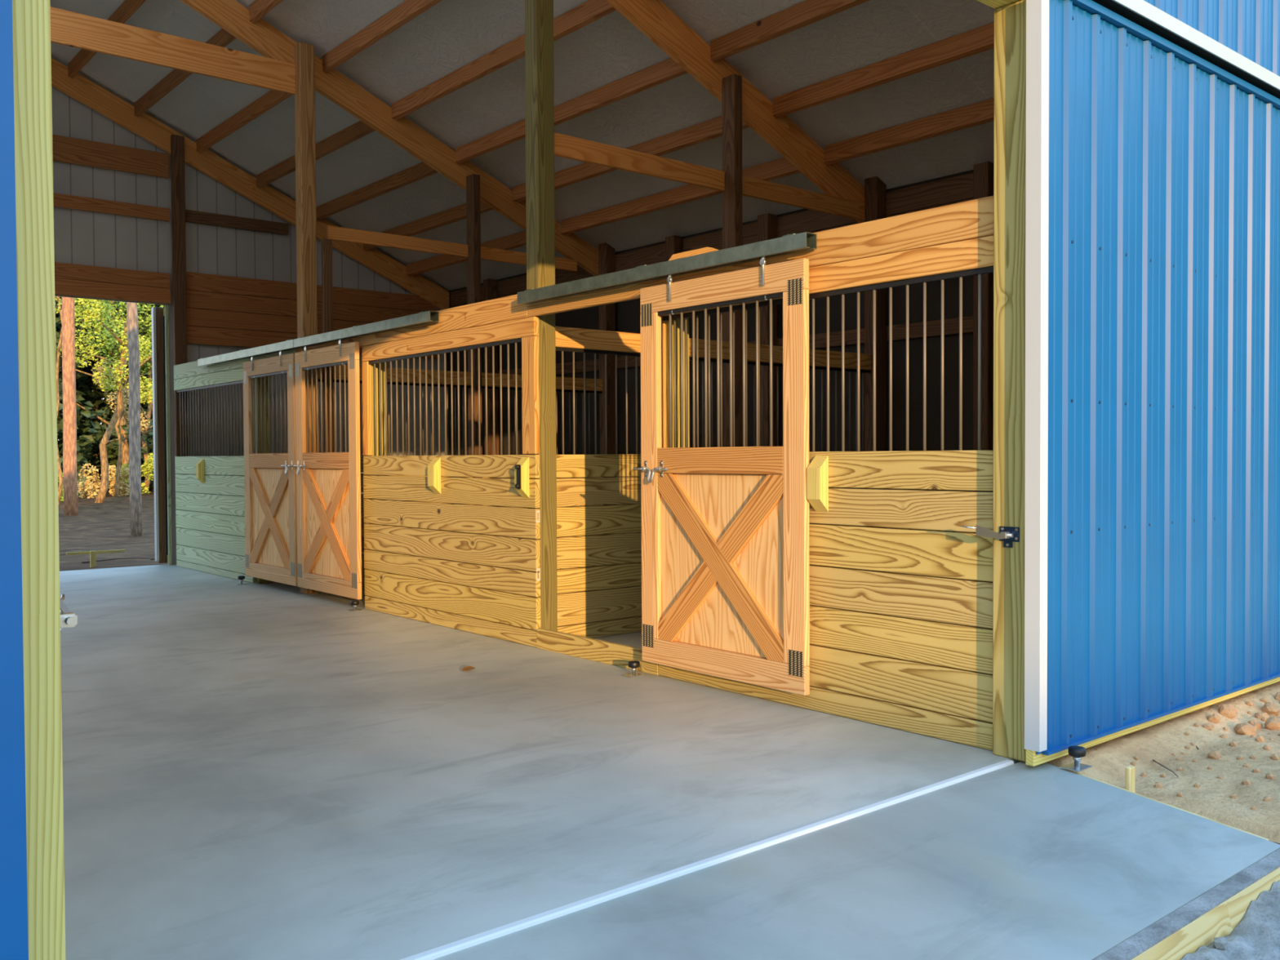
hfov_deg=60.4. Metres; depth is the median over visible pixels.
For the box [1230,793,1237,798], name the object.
clod
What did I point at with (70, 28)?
tie timber
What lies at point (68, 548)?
stick
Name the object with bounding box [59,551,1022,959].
floor
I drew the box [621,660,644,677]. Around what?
roller
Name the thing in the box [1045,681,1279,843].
sand
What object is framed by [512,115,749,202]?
purlin
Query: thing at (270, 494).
gate
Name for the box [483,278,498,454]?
post
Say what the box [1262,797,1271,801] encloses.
clod
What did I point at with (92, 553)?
stake
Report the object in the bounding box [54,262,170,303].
header
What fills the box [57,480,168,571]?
ground
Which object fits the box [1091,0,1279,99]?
door track cover
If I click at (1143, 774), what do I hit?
clod
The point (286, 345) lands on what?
door track
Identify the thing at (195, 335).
wall girt
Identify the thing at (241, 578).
roller
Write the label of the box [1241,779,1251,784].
clod
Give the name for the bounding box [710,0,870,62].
purlin
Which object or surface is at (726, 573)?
door
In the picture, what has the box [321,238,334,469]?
post
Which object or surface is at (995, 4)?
header
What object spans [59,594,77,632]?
latch
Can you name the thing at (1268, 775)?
clod
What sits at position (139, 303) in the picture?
tree
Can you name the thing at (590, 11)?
purlin
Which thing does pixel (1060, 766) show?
board
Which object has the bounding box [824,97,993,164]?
purlin
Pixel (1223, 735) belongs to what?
clod
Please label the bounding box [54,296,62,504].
tree
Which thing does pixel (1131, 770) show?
wooden stake
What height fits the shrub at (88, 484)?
1.549 m
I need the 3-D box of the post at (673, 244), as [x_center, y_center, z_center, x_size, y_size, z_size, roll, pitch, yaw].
[0.363,-0.770,11.531,0.135,3.542,0.135,-1,2,-40]
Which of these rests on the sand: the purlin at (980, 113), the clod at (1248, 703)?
the clod at (1248, 703)
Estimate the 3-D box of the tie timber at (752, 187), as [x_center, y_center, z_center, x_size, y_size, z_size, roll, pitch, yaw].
[1.320,-2.302,8.993,1.595,0.145,0.038,-1,2,-40]
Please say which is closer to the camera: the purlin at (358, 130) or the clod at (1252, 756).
the clod at (1252, 756)
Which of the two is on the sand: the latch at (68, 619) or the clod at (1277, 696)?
the clod at (1277, 696)
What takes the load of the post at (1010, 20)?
on the floor
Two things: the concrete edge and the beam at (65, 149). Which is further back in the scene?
the beam at (65, 149)
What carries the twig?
on the sand
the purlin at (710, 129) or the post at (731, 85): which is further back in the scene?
the purlin at (710, 129)
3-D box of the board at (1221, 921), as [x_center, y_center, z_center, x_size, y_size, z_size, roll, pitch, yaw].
[0.743,1.341,2.456,3.855,0.137,0.040,-1,2,-40]
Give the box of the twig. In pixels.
[1152,759,1178,777]
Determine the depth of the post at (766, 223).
10.45 m
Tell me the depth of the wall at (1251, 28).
5.65 m
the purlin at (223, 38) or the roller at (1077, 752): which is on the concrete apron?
the roller at (1077, 752)
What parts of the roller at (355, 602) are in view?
plate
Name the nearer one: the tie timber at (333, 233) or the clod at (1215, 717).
the clod at (1215, 717)
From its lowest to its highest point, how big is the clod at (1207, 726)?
0.035 m
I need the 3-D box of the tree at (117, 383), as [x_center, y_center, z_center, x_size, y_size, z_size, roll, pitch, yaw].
[-19.173,-3.022,39.656,3.403,7.975,1.761,-1,2,-40]
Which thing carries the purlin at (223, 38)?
attached to the ceiling
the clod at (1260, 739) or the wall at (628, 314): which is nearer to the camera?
the clod at (1260, 739)
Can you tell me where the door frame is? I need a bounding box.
[151,306,168,563]
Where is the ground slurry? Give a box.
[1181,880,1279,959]
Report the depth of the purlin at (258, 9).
9.64 m
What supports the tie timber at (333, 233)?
attached to the post at (473, 181)
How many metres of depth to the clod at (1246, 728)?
5.25 m
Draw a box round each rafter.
[51,57,449,310]
[179,0,598,275]
[605,0,864,223]
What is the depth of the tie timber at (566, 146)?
7.84 m
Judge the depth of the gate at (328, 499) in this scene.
9.42 m
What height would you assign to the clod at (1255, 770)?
0.030 m
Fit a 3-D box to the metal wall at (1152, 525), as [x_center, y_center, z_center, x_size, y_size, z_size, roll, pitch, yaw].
[2.977,-0.445,5.546,3.710,3.113,0.075,-1,2,-40]
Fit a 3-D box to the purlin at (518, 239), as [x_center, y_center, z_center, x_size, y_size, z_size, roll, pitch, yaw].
[-2.005,-2.789,13.439,0.040,0.155,3.420,-1,2,-40]
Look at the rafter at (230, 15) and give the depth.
10.69 m
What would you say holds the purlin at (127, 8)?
attached to the ceiling
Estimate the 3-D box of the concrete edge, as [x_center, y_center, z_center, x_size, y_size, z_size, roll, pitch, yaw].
[0.731,1.269,2.457,3.840,0.006,0.058,-1,2,-40]
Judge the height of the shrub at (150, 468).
2.005 m
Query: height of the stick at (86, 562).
0.035 m
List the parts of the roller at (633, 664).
plate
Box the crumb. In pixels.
[1213,937,1227,949]
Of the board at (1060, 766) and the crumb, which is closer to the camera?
the crumb
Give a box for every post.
[12,0,66,959]
[170,134,189,559]
[293,41,320,594]
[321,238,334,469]
[466,173,483,564]
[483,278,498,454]
[524,0,557,631]
[598,242,616,565]
[665,235,682,261]
[721,73,742,447]
[757,213,777,446]
[864,176,886,572]
[973,161,993,582]
[992,0,1026,761]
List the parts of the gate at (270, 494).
nail plate, nail plate, bar rail, rail, rail, panel, rail, nail plate, nail plate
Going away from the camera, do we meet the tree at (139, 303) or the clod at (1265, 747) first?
the clod at (1265, 747)
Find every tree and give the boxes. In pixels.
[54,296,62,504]
[54,296,106,493]
[55,297,111,475]
[56,297,152,502]
[57,297,152,488]
[62,297,78,515]
[74,298,164,492]
[81,301,164,491]
[90,355,153,497]
[117,302,160,420]
[126,302,142,536]
[140,313,152,492]
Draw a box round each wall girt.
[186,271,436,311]
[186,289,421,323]
[186,325,437,358]
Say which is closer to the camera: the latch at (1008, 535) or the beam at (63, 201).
the latch at (1008, 535)
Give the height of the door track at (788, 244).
0.085 m
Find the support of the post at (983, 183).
on the floor
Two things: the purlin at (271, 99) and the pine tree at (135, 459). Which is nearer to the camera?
the purlin at (271, 99)
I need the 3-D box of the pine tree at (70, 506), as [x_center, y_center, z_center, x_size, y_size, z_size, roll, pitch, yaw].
[-16.983,-6.696,32.543,3.614,15.690,3.128,-1,2,-40]
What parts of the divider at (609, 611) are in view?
bar rail, bar rail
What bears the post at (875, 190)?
on the floor
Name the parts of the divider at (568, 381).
bar rail, bar rail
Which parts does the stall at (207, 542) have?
bar rail, jamb post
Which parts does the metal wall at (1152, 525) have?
edge trim, rail, trim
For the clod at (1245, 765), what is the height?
0.027 m
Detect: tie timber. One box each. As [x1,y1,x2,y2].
[50,6,295,94]
[326,225,467,257]
[480,246,577,271]
[554,132,724,191]
[742,175,864,220]
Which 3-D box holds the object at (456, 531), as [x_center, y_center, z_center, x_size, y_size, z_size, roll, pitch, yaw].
[0.902,0.890,11.075,0.035,0.233,10.800,-1,2,-40]
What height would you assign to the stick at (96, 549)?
0.029 m
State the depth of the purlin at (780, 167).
10.79 m
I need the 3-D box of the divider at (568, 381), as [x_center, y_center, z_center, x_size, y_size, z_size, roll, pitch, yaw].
[-1.712,-0.045,11.294,3.364,2.117,0.038,-1,2,-40]
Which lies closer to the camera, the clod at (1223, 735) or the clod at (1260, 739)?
the clod at (1260, 739)
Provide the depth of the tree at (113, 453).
47.17 m
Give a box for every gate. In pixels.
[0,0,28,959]
[242,350,297,586]
[293,338,361,599]
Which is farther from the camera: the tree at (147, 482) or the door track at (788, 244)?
the tree at (147, 482)
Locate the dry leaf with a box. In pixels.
[461,666,475,671]
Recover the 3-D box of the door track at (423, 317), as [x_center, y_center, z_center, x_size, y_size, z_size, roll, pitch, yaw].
[-2.291,-1.219,8.983,0.090,0.085,2.460,-1,2,-40]
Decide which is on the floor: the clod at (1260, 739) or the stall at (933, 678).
the stall at (933, 678)
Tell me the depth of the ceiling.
9.77 m
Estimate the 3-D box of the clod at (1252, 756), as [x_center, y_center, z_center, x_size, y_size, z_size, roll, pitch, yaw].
[2.727,1.232,4.892,0.022,0.025,0.030,1,1,34]
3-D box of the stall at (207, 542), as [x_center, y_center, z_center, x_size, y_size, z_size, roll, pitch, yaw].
[-4.227,-0.140,11.477,0.209,2.330,3.503,-1,2,-42]
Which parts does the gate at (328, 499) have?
nail plate, nail plate, bar rail, rail, rail, panel, rail, nail plate, nail plate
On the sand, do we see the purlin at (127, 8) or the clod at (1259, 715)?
the clod at (1259, 715)
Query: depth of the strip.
3.30 m
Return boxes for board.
[164,304,172,564]
[1059,766,1268,839]
[1131,866,1279,959]
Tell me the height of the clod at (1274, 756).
0.028 m
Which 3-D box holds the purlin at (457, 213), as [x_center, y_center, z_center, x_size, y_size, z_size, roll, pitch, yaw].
[-2.489,-3.045,13.027,0.040,0.155,3.420,-1,2,-40]
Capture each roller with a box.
[234,575,246,584]
[346,600,363,611]
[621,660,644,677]
[1060,745,1092,772]
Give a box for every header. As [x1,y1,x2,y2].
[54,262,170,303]
[976,0,1019,8]
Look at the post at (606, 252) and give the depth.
12.34 m
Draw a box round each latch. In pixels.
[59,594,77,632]
[962,524,1019,547]
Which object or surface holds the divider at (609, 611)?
on the floor
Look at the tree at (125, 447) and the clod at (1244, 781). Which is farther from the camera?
the tree at (125, 447)
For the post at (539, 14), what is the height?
4.968 m
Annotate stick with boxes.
[58,548,96,551]
[73,549,105,551]
[80,557,150,563]
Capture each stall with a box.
[173,349,296,583]
[296,294,540,647]
[527,195,993,750]
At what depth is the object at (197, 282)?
13.74 m
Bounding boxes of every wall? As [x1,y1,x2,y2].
[51,85,447,564]
[446,169,973,504]
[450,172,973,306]
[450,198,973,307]
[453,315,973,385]
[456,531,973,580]
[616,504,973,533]
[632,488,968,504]
[1024,0,1279,766]
[1143,0,1279,76]
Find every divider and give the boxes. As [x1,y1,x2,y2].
[318,364,603,588]
[555,326,871,638]
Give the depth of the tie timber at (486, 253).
11.62 m
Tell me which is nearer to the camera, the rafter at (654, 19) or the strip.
the strip
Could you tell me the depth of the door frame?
12.93 m
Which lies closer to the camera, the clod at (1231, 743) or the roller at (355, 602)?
the clod at (1231, 743)
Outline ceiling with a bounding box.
[49,0,995,291]
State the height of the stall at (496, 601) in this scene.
2.330 m
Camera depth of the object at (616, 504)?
9.22 m
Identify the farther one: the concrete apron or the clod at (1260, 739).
the clod at (1260, 739)
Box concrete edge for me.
[1093,848,1279,959]
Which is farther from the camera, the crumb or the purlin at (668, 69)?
the purlin at (668, 69)
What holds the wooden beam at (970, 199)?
attached to the wall at (628, 314)
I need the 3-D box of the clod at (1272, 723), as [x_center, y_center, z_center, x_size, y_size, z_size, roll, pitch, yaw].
[3.065,1.183,5.319,0.099,0.069,0.076,0,1,-9]
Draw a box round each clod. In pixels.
[1140,772,1147,777]
[1155,781,1163,788]
[1176,792,1182,796]
[1193,782,1199,787]
[1203,723,1213,729]
[1207,713,1221,723]
[1207,750,1222,759]
[1218,703,1237,718]
[1220,733,1226,737]
[1228,741,1237,746]
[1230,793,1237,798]
[1234,722,1256,734]
[1236,755,1244,759]
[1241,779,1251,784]
[1243,763,1250,768]
[1245,701,1253,705]
[1248,719,1262,728]
[1250,754,1256,759]
[1252,767,1260,773]
[1254,711,1268,719]
[1255,734,1264,742]
[1259,697,1268,702]
[1261,702,1279,715]
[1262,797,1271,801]
[1263,745,1271,750]
[1264,716,1279,729]
[1265,773,1274,778]
[1271,753,1278,759]
[1274,692,1279,701]
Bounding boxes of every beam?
[52,134,168,178]
[53,192,169,221]
[185,209,288,235]
[186,307,371,333]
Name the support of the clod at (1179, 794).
on the sand
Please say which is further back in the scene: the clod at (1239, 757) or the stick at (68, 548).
the stick at (68, 548)
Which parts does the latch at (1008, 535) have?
arm, plate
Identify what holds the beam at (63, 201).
attached to the wall at (84, 237)
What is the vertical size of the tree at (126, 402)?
5.705 m
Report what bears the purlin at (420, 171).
attached to the ceiling
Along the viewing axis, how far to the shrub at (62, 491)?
40.16 m
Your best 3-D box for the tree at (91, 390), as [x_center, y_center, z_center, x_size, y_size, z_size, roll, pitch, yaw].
[-24.633,-5.251,49.711,5.986,13.131,5.041,1,2,39]
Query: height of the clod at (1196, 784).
0.022 m
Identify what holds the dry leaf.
on the floor
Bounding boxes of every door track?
[197,339,301,366]
[293,311,439,347]
[517,231,817,304]
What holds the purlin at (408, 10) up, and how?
attached to the ceiling
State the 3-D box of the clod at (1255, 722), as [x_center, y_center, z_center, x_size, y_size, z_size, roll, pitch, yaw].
[2.998,1.194,5.364,0.073,0.057,0.069,0,1,-6]
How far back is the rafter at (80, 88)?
13.18 m
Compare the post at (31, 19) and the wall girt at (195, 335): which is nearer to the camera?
the post at (31, 19)
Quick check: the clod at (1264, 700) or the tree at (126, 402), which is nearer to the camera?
the clod at (1264, 700)
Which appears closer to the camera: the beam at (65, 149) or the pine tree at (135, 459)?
the beam at (65, 149)
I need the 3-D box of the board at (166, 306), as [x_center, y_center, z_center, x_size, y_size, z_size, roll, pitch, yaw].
[-5.531,-0.524,12.905,0.040,3.050,0.033,-1,2,-40]
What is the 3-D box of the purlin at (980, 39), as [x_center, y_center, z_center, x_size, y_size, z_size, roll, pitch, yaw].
[2.185,-2.950,7.478,0.040,0.155,3.451,-1,2,-40]
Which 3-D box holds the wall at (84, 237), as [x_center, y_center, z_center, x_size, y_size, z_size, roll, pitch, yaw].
[-6.940,-1.927,11.730,11.100,5.918,0.020,-1,2,-40]
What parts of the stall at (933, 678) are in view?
jamb post, bar rail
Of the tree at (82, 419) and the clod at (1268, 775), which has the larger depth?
the tree at (82, 419)
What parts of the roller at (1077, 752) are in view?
plate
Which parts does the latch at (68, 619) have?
arm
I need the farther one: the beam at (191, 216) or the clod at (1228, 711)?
the beam at (191, 216)
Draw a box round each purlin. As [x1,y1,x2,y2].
[67,0,146,79]
[134,28,236,117]
[196,89,292,153]
[248,0,283,23]
[256,120,374,188]
[315,162,437,220]
[322,0,442,73]
[363,200,493,250]
[391,0,616,120]
[406,231,526,275]
[455,57,687,164]
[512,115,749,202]
[560,157,800,235]
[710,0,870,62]
[773,22,994,118]
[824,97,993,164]
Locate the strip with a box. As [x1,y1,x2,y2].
[400,759,1013,959]
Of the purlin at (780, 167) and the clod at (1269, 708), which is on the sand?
the clod at (1269, 708)
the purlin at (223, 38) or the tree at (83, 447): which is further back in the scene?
the tree at (83, 447)
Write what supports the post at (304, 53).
on the floor
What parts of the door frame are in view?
edge trim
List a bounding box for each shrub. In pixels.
[57,472,78,501]
[77,462,129,497]
[120,453,153,493]
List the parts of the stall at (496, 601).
jamb post, bar rail, strike plate, strike plate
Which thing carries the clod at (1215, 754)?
on the sand
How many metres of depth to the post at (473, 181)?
11.23 m
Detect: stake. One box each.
[66,549,124,567]
[1125,765,1135,792]
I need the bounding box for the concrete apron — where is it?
[432,761,1279,959]
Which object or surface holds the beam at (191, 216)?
attached to the wall at (84, 237)
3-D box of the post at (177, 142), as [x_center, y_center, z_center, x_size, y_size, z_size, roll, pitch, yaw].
[-5.360,-1.499,12.830,0.140,5.000,0.055,-1,2,-40]
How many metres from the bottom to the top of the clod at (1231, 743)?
0.027 m

